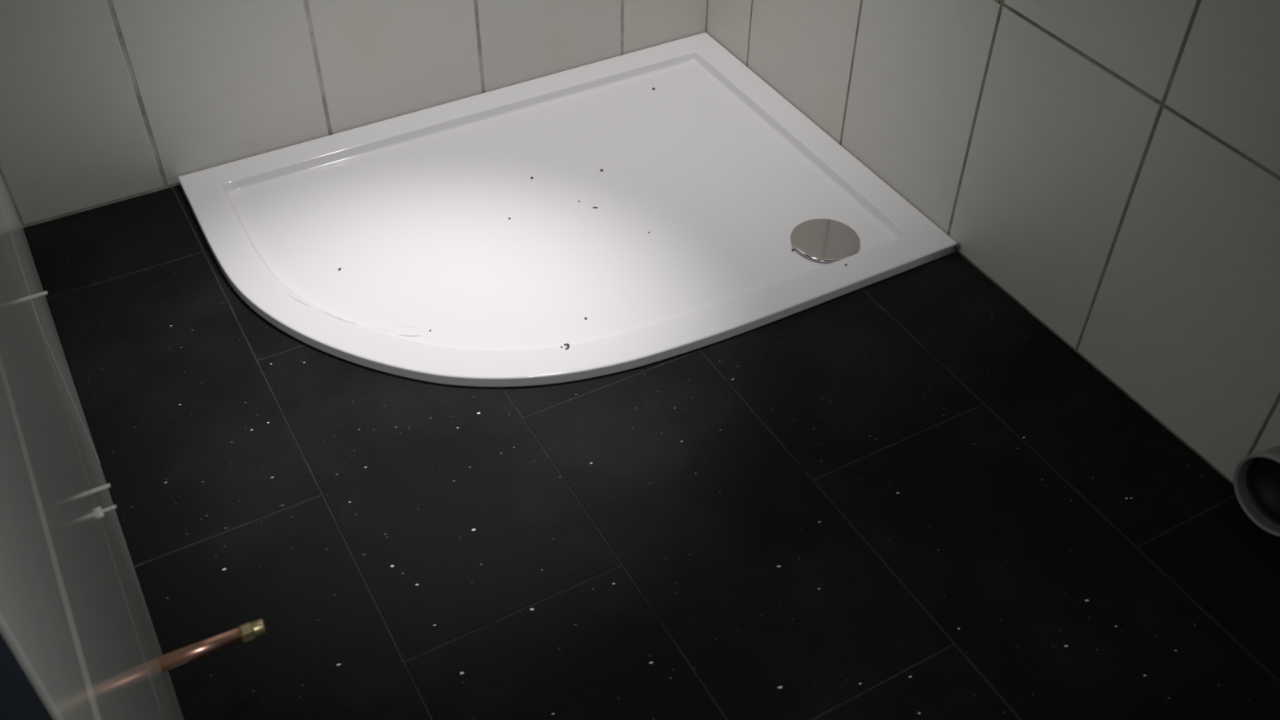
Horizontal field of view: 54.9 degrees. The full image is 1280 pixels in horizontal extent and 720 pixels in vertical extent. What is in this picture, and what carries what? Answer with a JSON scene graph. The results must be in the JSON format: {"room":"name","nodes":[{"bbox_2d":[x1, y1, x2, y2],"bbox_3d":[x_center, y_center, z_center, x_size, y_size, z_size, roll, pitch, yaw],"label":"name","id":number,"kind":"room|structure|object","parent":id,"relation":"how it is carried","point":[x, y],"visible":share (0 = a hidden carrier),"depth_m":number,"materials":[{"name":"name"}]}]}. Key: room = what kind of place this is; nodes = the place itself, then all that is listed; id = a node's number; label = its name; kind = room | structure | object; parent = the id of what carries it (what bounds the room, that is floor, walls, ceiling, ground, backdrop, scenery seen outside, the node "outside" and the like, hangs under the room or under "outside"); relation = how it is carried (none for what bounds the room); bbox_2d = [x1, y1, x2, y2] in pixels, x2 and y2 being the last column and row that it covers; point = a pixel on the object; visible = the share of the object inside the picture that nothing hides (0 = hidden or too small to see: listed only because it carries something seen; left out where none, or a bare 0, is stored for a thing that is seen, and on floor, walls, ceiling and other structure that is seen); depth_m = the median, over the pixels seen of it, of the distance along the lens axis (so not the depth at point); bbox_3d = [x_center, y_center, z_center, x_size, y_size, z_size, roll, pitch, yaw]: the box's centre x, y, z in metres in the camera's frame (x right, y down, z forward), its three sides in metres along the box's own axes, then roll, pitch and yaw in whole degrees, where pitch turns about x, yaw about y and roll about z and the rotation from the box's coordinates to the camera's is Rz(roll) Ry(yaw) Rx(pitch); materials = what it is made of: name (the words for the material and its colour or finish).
{"room":"building under construction","nodes":[
{"label":"building under construction","id":0,"kind":"room"},
{"bbox_2d":[0,173,183,719],"bbox_3d":[-0.783,-0.556,0.985,0.110,2.460,1.855,-21,48,-21],"label":"wall","id":1,"kind":"structure","parent":0,"point":[73,609],"depth_m":1.02,"materials":[{"name":"tile"}]},
{"bbox_2d":[0,623,57,719],"bbox_3d":[-0.326,-0.028,0.366,0.110,2.360,0.010,-21,48,-21],"label":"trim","id":2,"kind":"structure","parent":1,"relation":"attached to","point":[20,697],"depth_m":0.56,"materials":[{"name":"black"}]},
{"bbox_2d":[30,290,48,298],"bbox_3d":[-0.832,-0.090,1.705,0.023,0.002,0.005,-21,48,-21],"label":"spacer","id":3,"kind":"object","parent":1,"relation":"attached to","point":[43,293],"visible":0.86,"depth_m":1.70,"materials":[{"name":"white plastic"}]},
{"bbox_2d":[91,483,111,493],"bbox_3d":[-0.637,0.151,1.455,0.022,0.002,0.004,-21,48,-21],"label":"spacer","id":4,"kind":"object","parent":1,"relation":"attached to","point":[106,486],"visible":1,"depth_m":1.45,"materials":[{"name":"white plastic"}]},
{"bbox_2d":[96,504,116,517],"bbox_3d":[-0.619,0.174,1.432,0.021,0.015,0.015,-21,48,-21],"label":"spacer","id":5,"kind":"object","parent":1,"relation":"attached to","point":[100,511],"visible":0.98,"depth_m":1.43,"materials":[{"name":"white plastic"}]},
{"bbox_2d":[156,618,266,671],"bbox_3d":[-0.529,0.353,1.522,0.132,0.028,0.023,-20,48,-21],"label":"copper pipe","id":6,"kind":"object","parent":1,"relation":"attached to","point":[248,631],"visible":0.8,"depth_m":1.51,"materials":[{"name":"brown metal"}]},
{"bbox_2d":[0,0,707,227],"bbox_3d":[-0.512,-1.345,1.818,1.689,2.460,0.120,-21,48,-21],"label":"wall","id":7,"kind":"structure","parent":0,"point":[103,102],"depth_m":2.33,"materials":[{"name":"grey tile"}]},
{"bbox_2d":[22,184,1279,719],"bbox_3d":[-0.172,0.497,1.600,2.330,0.101,2.780,-21,48,-21],"label":"floor","id":8,"kind":"structure","parent":0,"point":[904,495],"depth_m":1.81,"materials":[{"name":"black tile"}]},
{"bbox_2d":[177,31,960,386],"bbox_3d":[-0.153,-0.275,2.323,1.201,0.022,0.893,-21,48,-21],"label":"shower tray","id":9,"kind":"object","parent":8,"relation":"on","point":[726,177],"visible":1,"depth_m":2.31,"materials":[{"name":"white ceramic"}]},
{"bbox_2d":[706,0,1279,484],"bbox_3d":[0.863,-0.778,1.248,0.121,2.460,2.870,-21,48,-21],"label":"wall","id":10,"kind":"structure","parent":0,"point":[1111,166],"depth_m":1.92,"materials":[{"name":"grey tile"}]},
{"bbox_2d":[1233,444,1279,537],"bbox_3d":[0.923,0.184,1.763,0.060,0.128,0.128,-21,48,-21],"label":"pipe","id":11,"kind":"object","parent":10,"relation":"attached to","point":[1256,477],"visible":1,"depth_m":1.80,"materials":[{"name":"grey plastic"}]}
]}

